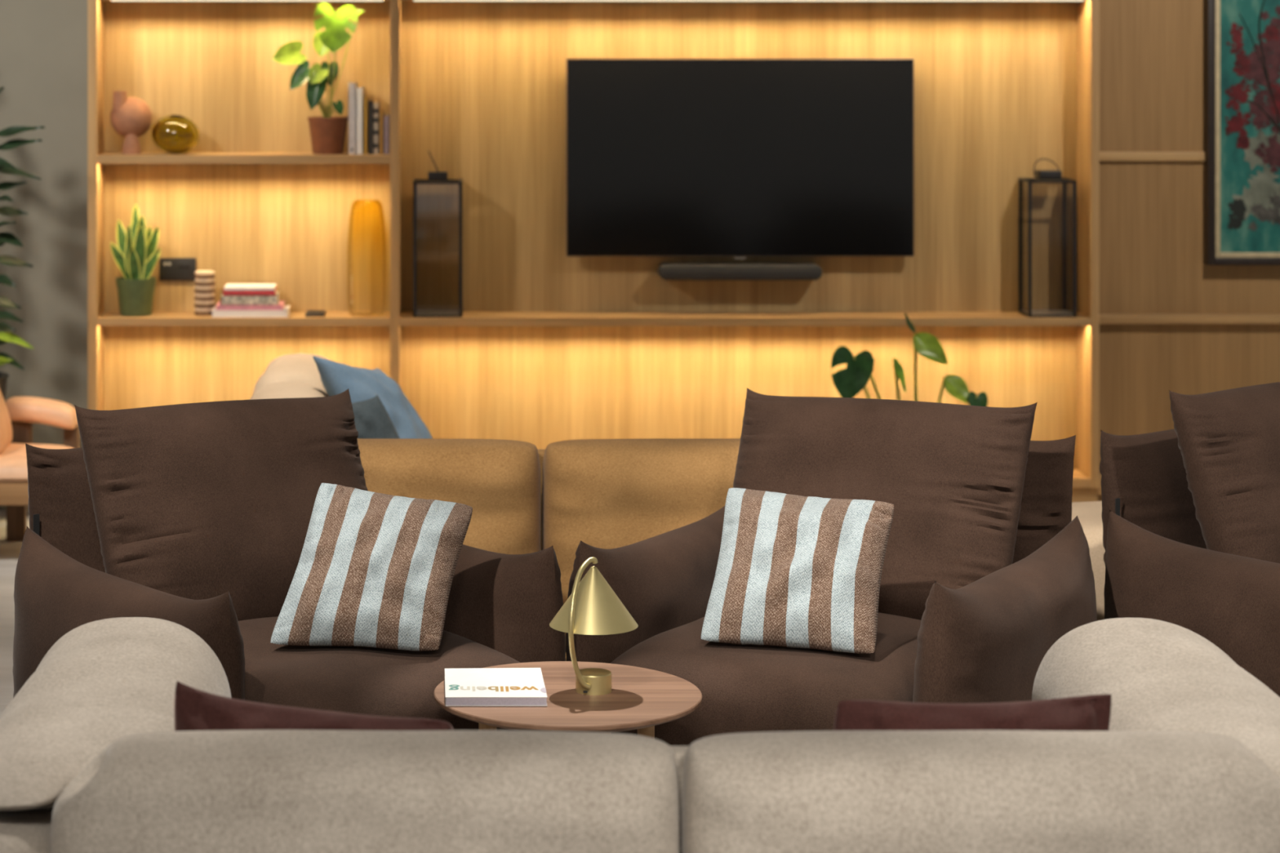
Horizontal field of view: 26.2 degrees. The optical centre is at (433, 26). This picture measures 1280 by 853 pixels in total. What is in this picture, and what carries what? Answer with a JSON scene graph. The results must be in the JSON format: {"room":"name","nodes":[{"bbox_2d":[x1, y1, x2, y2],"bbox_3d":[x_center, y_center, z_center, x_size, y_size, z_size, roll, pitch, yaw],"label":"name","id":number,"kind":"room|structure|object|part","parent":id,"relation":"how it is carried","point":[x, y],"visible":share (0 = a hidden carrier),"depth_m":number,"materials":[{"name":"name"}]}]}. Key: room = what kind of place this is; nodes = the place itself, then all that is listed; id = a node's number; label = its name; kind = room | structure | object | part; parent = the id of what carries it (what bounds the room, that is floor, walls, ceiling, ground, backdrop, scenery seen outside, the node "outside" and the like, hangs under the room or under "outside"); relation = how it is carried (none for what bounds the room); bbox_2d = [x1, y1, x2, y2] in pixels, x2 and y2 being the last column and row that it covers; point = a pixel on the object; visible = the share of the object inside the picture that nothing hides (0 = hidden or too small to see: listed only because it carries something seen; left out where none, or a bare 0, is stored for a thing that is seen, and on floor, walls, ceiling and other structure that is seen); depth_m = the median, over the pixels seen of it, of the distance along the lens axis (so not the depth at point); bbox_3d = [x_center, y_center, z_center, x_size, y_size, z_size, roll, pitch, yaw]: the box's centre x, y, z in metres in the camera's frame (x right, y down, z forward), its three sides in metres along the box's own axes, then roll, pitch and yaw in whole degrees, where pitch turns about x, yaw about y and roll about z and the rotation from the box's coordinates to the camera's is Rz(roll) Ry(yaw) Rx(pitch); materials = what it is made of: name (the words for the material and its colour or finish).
{"room":"living room","nodes":[
{"label":"living room","id":0,"kind":"room"},
{"bbox_2d":[0,510,29,716],"bbox_3d":[0.500,1.780,3.775,11.000,0.060,12.550,0,0,0],"label":"floor","id":1,"kind":"structure","parent":0,"point":[10,551],"depth_m":8.22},
{"bbox_2d":[0,86,44,401],"bbox_3d":[-1.672,0.876,9.597,0.667,1.748,0.388,0,0,9],"label":"leafy plant","id":2,"kind":"object","parent":1,"relation":"on","point":[6,167],"visible":0.99,"depth_m":9.52,"materials":[{"name":"green plant"}]},
{"bbox_3d":[-1.665,1.490,9.620,0.340,0.520,0.340,0,0,0],"label":"pot","id":3,"kind":"part","parent":2,"relation":"part of","materials":[{"name":"black plastic"}]},
{"bbox_2d":[0,390,79,541],"bbox_3d":[-1.566,1.260,9.173,0.732,0.980,0.627,0,0,0],"label":"leather armchair","id":4,"kind":"object","parent":1,"relation":"on","point":[18,414],"visible":0.58,"depth_m":9.29,"materials":[{"name":"orange leather"}]},
{"bbox_3d":[-1.559,1.095,9.110,0.282,0.650,0.380,0,0,0],"label":"backrest","id":5,"kind":"part","parent":4,"relation":"part of","materials":[{"name":"beige leather"}]},
{"bbox_3d":[-1.565,1.515,9.105,0.730,0.080,0.470,0,0,0],"label":"seat rail","id":6,"kind":"part","parent":4,"relation":"part of","materials":[{"name":"brown wood"}]},
{"bbox_3d":[-1.420,1.650,9.315,0.064,0.200,0.050,0,0,0],"label":"leg","id":7,"kind":"part","parent":4,"relation":"part of","materials":[{"name":"brown wood"}]},
{"bbox_2d":[0,443,71,481],"bbox_3d":[-1.565,1.447,9.100,0.730,0.081,0.480,0,0,0],"label":"seat cushion","id":8,"kind":"object","parent":4,"relation":"on","point":[13,457],"depth_m":8.92,"materials":[{"name":"beige leather"}]},
{"bbox_3d":[-1.351,1.327,9.400,0.277,0.104,0.148,0,0,8],"label":"armrest","id":9,"kind":"part","parent":4,"relation":"part of","materials":[{"name":"beige leather"}]},
{"bbox_2d":[13,388,565,730],"bbox_3d":[-0.317,1.282,6.056,1.031,0.876,1.143,0,0,-36],"label":"armchair","id":10,"kind":"object","parent":1,"relation":"on","point":[196,517],"visible":0.56,"depth_m":6.04,"materials":[{"name":"brown fabric"}]},
{"bbox_3d":[-0.595,1.320,6.442,0.800,0.740,0.192,0,0,-36],"label":"backrest","id":11,"kind":"part","parent":10,"relation":"part of","materials":[{"name":"brown fabric"}]},
{"bbox_3d":[-0.659,1.410,5.824,0.205,0.560,0.895,0,0,-36],"label":"arm","id":12,"kind":"part","parent":10,"relation":"part of","materials":[{"name":"brown fabric"}]},
{"bbox_2d":[74,388,368,621],"bbox_3d":[-0.448,1.115,6.240,0.737,0.541,0.301,0,0,-36],"label":"cushion","id":13,"kind":"object","parent":10,"relation":"on","point":[208,500],"depth_m":6.10,"materials":[{"name":"brown fabric"}]},
{"bbox_2d":[271,483,472,651],"bbox_3d":[-0.131,1.161,5.877,0.431,0.320,0.254,0,0,0],"label":"cushion","id":14,"kind":"object","parent":10,"relation":"on","point":[375,570],"visible":1,"depth_m":5.81,"materials":[{"name":"fabric"}]},
{"bbox_3d":[-0.260,1.452,5.972,0.680,0.265,0.940,0,0,-36],"label":"seat","id":15,"kind":"part","parent":10,"relation":"part of","materials":[{"name":"brown fabric"}]},
{"bbox_3d":[0.012,1.410,6.303,0.206,0.560,0.895,0,0,-36],"label":"arm","id":16,"kind":"part","parent":10,"relation":"part of","materials":[{"name":"brown fabric"}]},
{"bbox_2d":[248,353,330,399],"bbox_3d":[-0.138,1.412,8.505,0.876,0.676,1.290,0,0,0],"label":"loveseat","id":17,"kind":"object","parent":1,"relation":"on","point":[296,375],"visible":0.09,"depth_m":8.55,"materials":[{"name":"beige fabric"}]},
{"bbox_2d":[248,381,328,399],"bbox_3d":[-0.435,1.312,8.145,0.282,0.476,0.570,0,0,0],"label":"cushion","id":18,"kind":"object","parent":17,"relation":"on","point":[289,389],"depth_m":8.12,"materials":[{"name":"beige fabric"}]},
{"bbox_2d":[311,355,431,438],"bbox_3d":[-0.156,1.200,8.311,0.251,0.438,0.454,0,0,27],"label":"cushion","id":19,"kind":"object","parent":17,"relation":"on","point":[362,384],"visible":0.4,"depth_m":8.24,"materials":[{"name":"blue fabric"}]},
{"bbox_2d":[351,395,399,438],"bbox_3d":[-0.160,1.225,8.030,0.248,0.275,0.132,0,0,0],"label":"cushion","id":20,"kind":"object","parent":17,"relation":"on","point":[372,420],"visible":0.24,"depth_m":8.01,"materials":[{"name":"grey fabric"}]},
{"bbox_2d":[357,438,740,661],"bbox_3d":[0.276,1.403,7.328,2.278,0.693,0.984,0,0,0],"label":"sofa","id":21,"kind":"object","parent":1,"relation":"on","point":[606,494],"visible":0.19,"depth_m":6.86,"materials":[{"name":"fabric"}]},
{"bbox_2d":[357,438,540,554],"bbox_3d":[-0.193,1.268,6.980,0.933,0.423,0.284,0,0,0],"label":"cushion","id":22,"kind":"object","parent":21,"relation":"on","point":[499,478],"depth_m":6.86,"materials":[{"name":"fabric"}]},
{"bbox_3d":[0.276,1.298,7.065,1.670,0.405,0.050,0,0,0],"label":"frame","id":23,"kind":"part","parent":21,"relation":"part of","materials":[{"name":"fabric"}]},
{"bbox_2d":[542,438,740,604],"bbox_3d":[0.745,1.268,6.980,0.933,0.423,0.288,0,0,0],"label":"cushion","id":24,"kind":"object","parent":21,"relation":"on","point":[606,494],"depth_m":6.85,"materials":[{"name":"fabric"}]},
{"bbox_2d":[433,661,702,738],"bbox_3d":[0.266,1.535,5.420,0.531,0.430,0.531,0,0,0],"label":"round table","id":25,"kind":"object","parent":1,"relation":"on","point":[641,699],"visible":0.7,"depth_m":5.33,"materials":[{"name":"brown wood"}]},
{"bbox_3d":[0.107,1.545,5.362,0.036,0.410,0.036,0,0,0],"label":"leg","id":26,"kind":"part","parent":25,"relation":"part of","materials":[{"name":"brown wood"}]},
{"bbox_2d":[444,667,546,706],"bbox_3d":[0.122,1.311,5.430,0.198,0.018,0.243,0,0,0],"label":"book","id":27,"kind":"object","parent":25,"relation":"on","point":[500,686],"visible":1,"depth_m":5.38,"materials":[{"name":"white paper"}]},
{"bbox_2d":[549,556,638,695],"bbox_3d":[0.318,1.187,5.428,0.176,0.267,0.176,0,0,0],"label":"table lamp","id":28,"kind":"object","parent":25,"relation":"on","point":[593,607],"visible":1,"depth_m":5.39,"materials":[{"name":"gold metal"}]},
{"bbox_3d":[0.295,1.180,5.389,0.028,0.254,0.104,0,0,33],"label":"stem","id":29,"kind":"part","parent":28,"relation":"part of","materials":[{"name":"gold metal"}]},
{"bbox_3d":[0.318,1.131,5.428,0.176,0.116,0.176,0,0,0],"label":"lamp shade","id":30,"kind":"part","parent":28,"relation":"part of","materials":[{"name":"gold metal"}]},
{"bbox_3d":[0.426,1.545,5.478,0.036,0.410,0.036,0,0,0],"label":"leg","id":31,"kind":"part","parent":25,"relation":"part of","materials":[{"name":"brown wood"}]},
{"bbox_2d":[87,0,1099,502],"bbox_3d":[0.572,0.390,9.879,3.612,2.720,0.238,0,0,0],"label":"shelving unit","id":32,"kind":"object","parent":1,"relation":"on","point":[547,346],"visible":0.56,"depth_m":9.98,"materials":[{"name":"brown wood"}]},
{"bbox_2d":[110,90,152,154],"bbox_3d":[-1.090,0.345,9.865,0.152,0.227,0.152,0,0,0],"label":"terracotta vase","id":33,"kind":"object","parent":32,"relation":"on","point":[131,117],"visible":1,"depth_m":9.81,"materials":[{"name":"ceramic"}]},
{"bbox_2d":[110,204,160,316],"bbox_3d":[-1.063,0.842,9.859,0.170,0.399,0.146,0,0,31],"label":"snake plant","id":34,"kind":"object","parent":32,"relation":"on","point":[136,255],"visible":1,"depth_m":9.84,"materials":[{"name":"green plant"}]},
{"bbox_3d":[-1.117,0.858,9.845,0.094,0.157,0.016,0,0,-7],"label":"blade","id":35,"kind":"part","parent":34,"relation":"part of","materials":[{"name":"green plant"}]},
{"bbox_3d":[-1.112,0.818,9.871,0.066,0.235,0.025,0,0,17],"label":"blade","id":36,"kind":"part","parent":34,"relation":"part of","materials":[{"name":"green plant"}]},
{"bbox_3d":[-1.091,0.826,9.842,0.028,0.214,0.020,0,0,41],"label":"blade","id":37,"kind":"part","parent":34,"relation":"part of","materials":[{"name":"green plant"}]},
{"bbox_3d":[-1.074,0.866,9.829,0.024,0.134,0.035,0,0,32],"label":"blade","id":38,"kind":"part","parent":34,"relation":"part of","materials":[{"name":"green plant"}]},
{"bbox_3d":[-1.078,0.791,9.889,0.036,0.286,0.039,0,0,28],"label":"blade","id":39,"kind":"part","parent":34,"relation":"part of","materials":[{"name":"green plant"}]},
{"bbox_3d":[-1.073,0.974,9.865,0.147,0.135,0.147,0,0,0],"label":"pot","id":40,"kind":"part","parent":34,"relation":"part of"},
{"bbox_3d":[-1.058,0.826,9.837,0.042,0.215,0.023,0,0,0],"label":"blade","id":41,"kind":"part","parent":34,"relation":"part of","materials":[{"name":"green plant"}]},
{"bbox_3d":[-1.058,0.808,9.852,0.040,0.252,0.014,0,0,-13],"label":"blade","id":42,"kind":"part","parent":34,"relation":"part of","materials":[{"name":"green plant"}]},
{"bbox_3d":[-1.039,0.830,9.879,0.049,0.211,0.016,0,0,-33],"label":"blade","id":43,"kind":"part","parent":34,"relation":"part of","materials":[{"name":"green plant"}]},
{"bbox_3d":[-1.025,0.869,9.840,0.088,0.134,0.016,0,0,13],"label":"blade","id":44,"kind":"part","parent":34,"relation":"part of","materials":[{"name":"green plant"}]},
{"bbox_3d":[-1.028,0.832,9.862,0.075,0.208,0.024,0,0,0],"label":"blade","id":45,"kind":"part","parent":34,"relation":"part of","materials":[{"name":"green plant"}]},
{"bbox_2d":[151,115,199,154],"bbox_3d":[-0.930,0.390,9.855,0.175,0.142,0.175,0,0,0],"label":"vase","id":46,"kind":"object","parent":32,"relation":"on","point":[171,134],"visible":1,"depth_m":9.79,"materials":[{"name":"yellow"}]},
{"bbox_2d":[159,257,195,280],"bbox_3d":[-0.933,0.885,9.973,0.134,0.083,0.013,0,0,0],"label":"socket plate","id":47,"kind":"object","parent":32,"relation":"attached to","point":[170,268],"visible":0.97,"depth_m":9.97,"materials":[{"name":"black plastic"}]},
{"bbox_2d":[194,270,215,315],"bbox_3d":[-0.825,0.962,9.865,0.077,0.159,0.077,0,0,0],"label":"candle holder","id":48,"kind":"object","parent":32,"relation":"on","point":[204,283],"visible":1,"depth_m":9.84,"materials":[{"name":"ceramic"}]},
{"bbox_3d":[-0.678,0.474,9.870,1.046,0.030,0.220,0,0,0],"label":"shelf","id":49,"kind":"part","parent":32,"relation":"part of","materials":[{"name":"brown wood"}]},
{"bbox_3d":[-0.678,1.055,9.870,1.046,0.028,0.220,0,0,0],"label":"shelf","id":50,"kind":"part","parent":32,"relation":"part of","materials":[{"name":"brown wood"}]},
{"bbox_2d":[111,0,383,0],"bbox_3d":[-0.665,-0.095,9.767,0.972,0.007,0.006,0,0,0],"label":"diffuser","id":51,"kind":"object","parent":32,"relation":"attached to","point":[111,0],"depth_m":9.76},
{"bbox_3d":[-0.678,0.340,9.989,1.046,2.620,0.018,0,0,0],"label":"panel","id":52,"kind":"part","parent":32,"relation":"part of","materials":[{"name":"brown wood"}]},
{"bbox_2d":[212,305,290,317],"bbox_3d":[-0.657,1.028,9.875,0.272,0.025,0.170,0,0,0],"label":"magazine","id":53,"kind":"object","parent":32,"relation":"on","point":[286,312],"visible":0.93,"depth_m":9.79,"materials":[{"name":"white paper"}]},
{"bbox_2d":[216,300,284,310],"bbox_3d":[-0.659,1.007,9.873,0.239,0.018,0.160,0,0,0],"label":"magazine","id":54,"kind":"object","parent":53,"relation":"on","point":[280,306],"visible":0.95,"depth_m":9.80,"materials":[{"name":"paper"}]},
{"bbox_2d":[220,291,279,305],"bbox_3d":[-0.660,0.981,9.871,0.203,0.033,0.150,0,0,0],"label":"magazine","id":55,"kind":"object","parent":54,"relation":"on","point":[224,300],"visible":0.91,"depth_m":9.80,"materials":[{"name":"white paper"}]},
{"bbox_2d":[222,286,276,295],"bbox_3d":[-0.661,0.955,9.874,0.186,0.019,0.150,0,0,0],"label":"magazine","id":56,"kind":"object","parent":55,"relation":"on","point":[225,292],"visible":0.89,"depth_m":9.80,"materials":[{"name":"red paper"}]},
{"bbox_2d":[224,283,276,289],"bbox_3d":[-0.660,0.940,9.872,0.179,0.011,0.140,0,0,0],"label":"magazine","id":57,"kind":"object","parent":56,"relation":"on","point":[228,286],"visible":1,"depth_m":9.84,"materials":[{"name":"white paper"}]},
{"bbox_2d":[305,310,325,316],"bbox_3d":[-0.425,1.034,9.865,0.070,0.014,0.130,0,0,0],"label":"remote control","id":58,"kind":"object","parent":32,"relation":"on","point":[308,313],"visible":1,"depth_m":9.81,"materials":[{"name":"black plastic"}]},
{"bbox_2d":[271,2,364,154],"bbox_3d":[-0.414,0.187,9.857,0.332,0.544,0.163,0,0,0],"label":"potted plant","id":59,"kind":"object","parent":32,"relation":"on","point":[327,132],"visible":1,"depth_m":9.81,"materials":[{"name":"green plant"}]},
{"bbox_3d":[-0.435,0.215,9.854,0.106,0.245,0.007,0,0,-21],"label":"stem","id":60,"kind":"part","parent":59,"relation":"part of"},
{"bbox_3d":[-0.413,0.244,9.840,0.074,0.188,0.054,0,0,0],"label":"stem","id":61,"kind":"part","parent":59,"relation":"part of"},
{"bbox_3d":[-0.397,0.245,9.841,0.019,0.185,0.078,0,0,18],"label":"stem","id":62,"kind":"part","parent":59,"relation":"part of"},
{"bbox_3d":[-0.384,0.188,9.855,0.020,0.299,0.044,0,0,-14],"label":"stem","id":63,"kind":"part","parent":59,"relation":"part of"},
{"bbox_2d":[307,115,348,154],"bbox_3d":[-0.380,0.393,9.865,0.147,0.132,0.147,0,0,0],"label":"pot","id":64,"kind":"object","parent":59,"relation":"attached to","point":[327,133],"depth_m":9.81,"materials":[{"name":"brown ceramic"}]},
{"bbox_3d":[-0.377,0.238,9.867,0.021,0.198,0.008,0,0,23],"label":"stem","id":65,"kind":"part","parent":59,"relation":"part of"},
{"bbox_3d":[-0.360,0.142,9.836,0.011,0.390,0.071,0,0,-23],"label":"stem","id":66,"kind":"part","parent":59,"relation":"part of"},
{"bbox_3d":[-0.344,0.149,9.867,0.116,0.376,0.007,0,0,4],"label":"stem","id":67,"kind":"part","parent":59,"relation":"part of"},
{"bbox_2d":[348,81,357,154],"bbox_3d":[-0.292,0.331,9.895,0.028,0.256,0.151,0,0,0],"label":"book","id":68,"kind":"object","parent":32,"relation":"on","point":[352,86],"visible":0.94,"depth_m":9.82,"materials":[{"name":"paper"}]},
{"bbox_2d":[355,86,364,154],"bbox_3d":[-0.266,0.339,9.895,0.023,0.240,0.150,0,0,0],"label":"book","id":69,"kind":"object","parent":32,"relation":"on","point":[359,91],"visible":0.96,"depth_m":9.82,"materials":[{"name":"white paper"}]},
{"bbox_2d":[363,96,368,154],"bbox_3d":[-0.244,0.356,9.880,0.014,0.206,0.120,0,0,0],"label":"book","id":70,"kind":"object","parent":32,"relation":"on","point":[365,99],"visible":1,"depth_m":9.82,"materials":[{"name":"paper"}]},
{"bbox_2d":[368,99,373,154],"bbox_3d":[-0.226,0.363,9.885,0.016,0.192,0.130,0,0,0],"label":"book","id":71,"kind":"object","parent":32,"relation":"on","point":[370,102],"visible":0.96,"depth_m":9.82,"materials":[{"name":"paper"}]},
{"bbox_2d":[373,102,379,154],"bbox_3d":[-0.206,0.366,9.885,0.021,0.184,0.131,0,0,0],"label":"book","id":72,"kind":"object","parent":32,"relation":"on","point":[375,105],"visible":1,"depth_m":9.82,"materials":[{"name":"paper"}]},
{"bbox_2d":[379,108,383,154],"bbox_3d":[-0.187,0.379,9.875,0.013,0.160,0.110,0,0,0],"label":"book","id":73,"kind":"object","parent":32,"relation":"on","point":[381,111],"visible":1,"depth_m":9.82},
{"bbox_2d":[383,114,390,154],"bbox_3d":[-0.169,0.389,9.875,0.021,0.139,0.110,0,0,0],"label":"book","id":74,"kind":"object","parent":32,"relation":"on","point":[386,117],"visible":1,"depth_m":9.82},
{"bbox_2d":[413,151,462,317],"bbox_3d":[0.016,0.744,9.878,0.176,0.593,0.176,0,0,0],"label":"lantern","id":75,"kind":"object","parent":32,"relation":"on","point":[437,175],"visible":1,"depth_m":9.79,"materials":[{"name":"black metal"}]},
{"bbox_3d":[0.001,0.487,9.878,0.039,0.078,0.074,0,0,0],"label":"handle","id":76,"kind":"part","parent":75,"relation":"part of","materials":[{"name":"black metal"}]},
{"bbox_3d":[0.016,1.036,9.878,0.164,0.006,0.164,0,0,0],"label":"floor plate","id":77,"kind":"part","parent":75,"relation":"part of","materials":[{"name":"black metal"}]},
{"bbox_3d":[1.114,0.340,9.989,2.469,2.620,0.018,0,0,0],"label":"panel","id":78,"kind":"part","parent":32,"relation":"part of","materials":[{"name":"brown wood"}]},
{"bbox_2d":[657,262,822,279],"bbox_3d":[1.110,0.889,9.925,0.591,0.057,0.110,0,0,0],"label":"soundbar","id":79,"kind":"object","parent":32,"relation":"attached to","point":[666,271],"visible":1,"depth_m":9.87,"materials":[{"name":"plastic"}]},
{"bbox_2d":[565,57,914,258],"bbox_3d":[1.113,0.478,9.941,1.261,0.726,0.079,0,0,0],"label":"television","id":80,"kind":"object","parent":32,"relation":"attached to","point":[735,157],"visible":1,"depth_m":9.90,"materials":[{"name":"black metal"}]},
{"bbox_3d":[1.114,1.055,9.870,2.469,0.028,0.220,0,0,0],"label":"shelf","id":81,"kind":"part","parent":32,"relation":"part of","materials":[{"name":"brown wood"}]},
{"bbox_2d":[413,0,1084,0],"bbox_3d":[1.127,-0.095,9.767,2.395,0.007,0.006,0,0,0],"label":"diffuser","id":82,"kind":"object","parent":32,"relation":"attached to","point":[414,0],"depth_m":9.76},
{"bbox_2d":[1018,158,1076,317],"bbox_3d":[2.218,0.759,9.876,0.172,0.565,0.172,0,0,0],"label":"lantern","id":83,"kind":"object","parent":32,"relation":"on","point":[1069,186],"visible":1,"depth_m":9.87,"materials":[{"name":"black metal"}]},
{"bbox_3d":[2.139,0.795,9.876,0.002,0.475,0.150,0,0,0],"label":"glass pane","id":84,"kind":"part","parent":83,"relation":"part of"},
{"bbox_3d":[2.218,0.509,9.876,0.100,0.065,0.004,0,0,0],"label":"handle","id":85,"kind":"part","parent":83,"relation":"part of","materials":[{"name":"black metal"}]},
{"bbox_3d":[2.218,1.036,9.876,0.161,0.006,0.161,0,0,0],"label":"floor plate","id":86,"kind":"part","parent":83,"relation":"part of","materials":[{"name":"black metal"}]},
{"bbox_3d":[2.298,0.795,9.876,0.002,0.475,0.150,0,0,0],"label":"glass pane","id":87,"kind":"part","parent":83,"relation":"part of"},
{"bbox_3d":[1.114,1.631,9.870,2.469,0.031,0.220,0,0,0],"label":"shelf","id":88,"kind":"part","parent":32,"relation":"part of","materials":[{"name":"brown wood"}]},
{"bbox_2d":[0,617,1279,852],"bbox_3d":[0.367,1.403,4.558,2.278,0.693,1.284,0,0,0],"label":"sofa","id":89,"kind":"object","parent":1,"relation":"on","point":[93,759],"visible":0.97,"depth_m":3.96,"materials":[{"name":"beige fabric"}]},
{"bbox_3d":[-0.658,1.407,4.495,0.228,0.485,1.129,0,0,0],"label":"arm","id":90,"kind":"part","parent":89,"relation":"part of","materials":[{"name":"beige fabric"}]},
{"bbox_2d":[173,680,453,731],"bbox_3d":[-0.185,1.173,4.273,0.441,0.297,0.159,0,0,0],"label":"cushion","id":91,"kind":"object","parent":89,"relation":"on","point":[194,709],"visible":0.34,"depth_m":4.25,"materials":[{"name":"red fabric"}]},
{"bbox_2d":[49,729,679,852],"bbox_3d":[-0.102,1.268,4.060,0.933,0.423,0.284,0,0,0],"label":"cushion","id":92,"kind":"object","parent":89,"relation":"on","point":[241,791],"depth_m":3.94,"materials":[{"name":"beige fabric"}]},
{"bbox_3d":[0.367,1.298,4.145,1.670,0.405,0.050,0,0,0],"label":"frame","id":93,"kind":"part","parent":89,"relation":"part of","materials":[{"name":"beige fabric"}]},
{"bbox_2d":[833,694,1111,731],"bbox_3d":[0.839,1.184,4.267,0.446,0.276,0.152,0,0,0],"label":"cushion","id":94,"kind":"object","parent":89,"relation":"on","point":[1086,713],"visible":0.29,"depth_m":4.25,"materials":[{"name":"red fabric"}]},
{"bbox_2d":[681,729,1279,852],"bbox_3d":[0.836,1.268,4.060,0.933,0.423,0.288,0,0,0],"label":"cushion","id":95,"kind":"object","parent":89,"relation":"on","point":[972,791],"depth_m":3.94,"materials":[{"name":"beige fabric"}]},
{"bbox_2d":[565,387,1097,746],"bbox_3d":[0.895,1.288,6.148,1.027,0.865,1.142,0,0,32],"label":"armchair","id":96,"kind":"object","parent":1,"relation":"on","point":[987,565],"visible":0.62,"depth_m":6.12,"materials":[{"name":"brown fabric"}]},
{"bbox_3d":[0.552,1.410,6.375,0.205,0.560,0.895,0,0,32],"label":"arm","id":97,"kind":"part","parent":96,"relation":"part of","materials":[{"name":"brown fabric"}]},
{"bbox_3d":[0.842,1.452,6.062,0.680,0.264,0.940,0,0,32],"label":"seat","id":98,"kind":"part","parent":96,"relation":"part of","materials":[{"name":"brown fabric"}]},
{"bbox_2d":[701,488,893,653],"bbox_3d":[0.786,1.171,5.895,0.374,0.303,0.261,0,0,20],"label":"cushion","id":99,"kind":"object","parent":96,"relation":"on","point":[793,571],"visible":1,"depth_m":5.83,"materials":[{"name":"fabric"}]},
{"bbox_2d":[733,387,1037,620],"bbox_3d":[1.016,1.120,6.336,0.728,0.530,0.317,0,0,32],"label":"cushion","id":100,"kind":"object","parent":96,"relation":"on","point":[953,476],"depth_m":6.21,"materials":[{"name":"brown fabric"}]},
{"bbox_3d":[1.250,1.410,5.939,0.203,0.560,0.895,0,0,32],"label":"arm","id":101,"kind":"part","parent":96,"relation":"part of","materials":[{"name":"brown fabric"}]},
{"bbox_3d":[1.147,1.320,6.549,0.800,0.740,0.193,0,0,32],"label":"backrest","id":102,"kind":"part","parent":96,"relation":"part of","materials":[{"name":"brown fabric"}]},
{"bbox_2d":[831,312,987,406],"bbox_3d":[1.616,1.362,9.321,0.444,0.775,0.360,0,0,-43],"label":"plant","id":103,"kind":"object","parent":1,"relation":"on","point":[849,381],"visible":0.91,"depth_m":9.30,"materials":[{"name":"green plant"}]},
{"bbox_3d":[1.526,1.312,9.323,0.213,0.381,0.017,0,0,-17],"label":"stem","id":104,"kind":"part","parent":103,"relation":"part of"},
{"bbox_3d":[1.571,1.341,9.336,0.177,0.323,0.013,0,0,-10],"label":"stem","id":105,"kind":"part","parent":103,"relation":"part of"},
{"bbox_3d":[1.599,1.315,9.316,0.082,0.372,0.014,0,0,-25],"label":"stem","id":106,"kind":"part","parent":103,"relation":"part of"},
{"bbox_3d":[1.654,1.277,9.351,0.011,0.448,0.058,0,0,30],"label":"stem","id":107,"kind":"part","parent":103,"relation":"part of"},
{"bbox_3d":[1.700,1.351,9.351,0.126,0.302,0.014,0,0,-17],"label":"stem","id":108,"kind":"part","parent":103,"relation":"part of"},
{"bbox_2d":[1071,501,1105,621],"bbox_3d":[1.870,1.520,7.295,0.540,0.458,0.530,0,0,0],"label":"pouf","id":109,"kind":"object","parent":1,"relation":"on","point":[1089,513],"visible":0.05,"depth_m":7.08,"materials":[{"name":"beige fabric"}]},
{"bbox_2d":[1099,382,1279,697],"bbox_3d":[2.183,1.278,6.271,1.031,0.885,1.147,0,0,-36],"label":"armchair","id":110,"kind":"object","parent":1,"relation":"on","point":[1190,515],"visible":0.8,"depth_m":6.25,"materials":[{"name":"brown fabric"}]},
{"bbox_3d":[1.905,1.320,6.654,0.800,0.740,0.200,0,0,-36],"label":"backrest","id":111,"kind":"part","parent":110,"relation":"part of","materials":[{"name":"brown fabric"}]},
{"bbox_3d":[1.845,1.410,6.035,0.206,0.560,0.895,0,0,-36],"label":"arm","id":112,"kind":"part","parent":110,"relation":"part of","materials":[{"name":"brown fabric"}]},
{"bbox_2d":[1168,382,1279,563],"bbox_3d":[2.054,1.110,6.445,0.736,0.550,0.304,0,0,-36],"label":"cushion","id":113,"kind":"object","parent":110,"relation":"on","point":[1228,440],"depth_m":6.26,"materials":[{"name":"brown fabric"}]},
{"bbox_2d":[0,0,87,448],"bbox_3d":[-3.118,0.100,9.975,3.765,3.300,0.150,0,0,0],"label":"wall","id":114,"kind":"structure","parent":0,"point":[43,43],"depth_m":9.90,"materials":[{"name":"grey paint"}]},
{"bbox_2d":[0,505,28,510],"bbox_3d":[-3.118,1.715,9.893,3.765,0.070,0.015,0,0,0],"label":"baseboard","id":115,"kind":"structure","parent":114,"relation":"attached to","point":[2,507],"depth_m":9.88,"materials":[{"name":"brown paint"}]},
{"bbox_2d":[400,0,400,387],"bbox_3d":[0.573,0.100,10.025,3.615,3.300,0.050,0,0,0],"label":"wall","id":116,"kind":"structure","parent":0,"point":[400,0],"depth_m":10.00,"materials":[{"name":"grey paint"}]},
{"bbox_2d":[1097,0,1279,501],"bbox_3d":[4.190,0.100,9.940,3.620,3.300,0.220,0,0,0],"label":"wall","id":117,"kind":"structure","parent":0,"point":[1152,51],"depth_m":9.83,"materials":[{"name":"brown wood"}]},
{"bbox_2d":[1097,474,1101,494],"bbox_3d":[4.190,1.643,9.805,3.620,0.064,0.050,0,0,0],"label":"trim","id":118,"kind":"structure","parent":117,"relation":"attached to","point":[1100,488],"depth_m":9.78,"materials":[{"name":"brown wood"}]},
{"bbox_2d":[1099,151,1204,160],"bbox_3d":[4.190,0.466,9.821,3.620,0.034,0.018,0,0,0],"label":"trim","id":119,"kind":"structure","parent":117,"relation":"attached to","point":[1104,156],"depth_m":9.81,"materials":[{"name":"brown wood"}]},
{"bbox_2d":[1099,313,1279,324],"bbox_3d":[4.190,1.049,9.812,3.620,0.035,0.035,0,0,0],"label":"trim","id":120,"kind":"structure","parent":117,"relation":"attached to","point":[1104,318],"depth_m":9.80,"materials":[{"name":"brown wood"}]},
{"bbox_2d":[1204,0,1279,265],"bbox_3d":[3.173,0.200,9.800,0.806,1.306,0.060,0,0,0],"label":"framed painting","id":121,"kind":"object","parent":117,"relation":"attached to","point":[1242,37],"visible":1,"depth_m":9.79}
]}

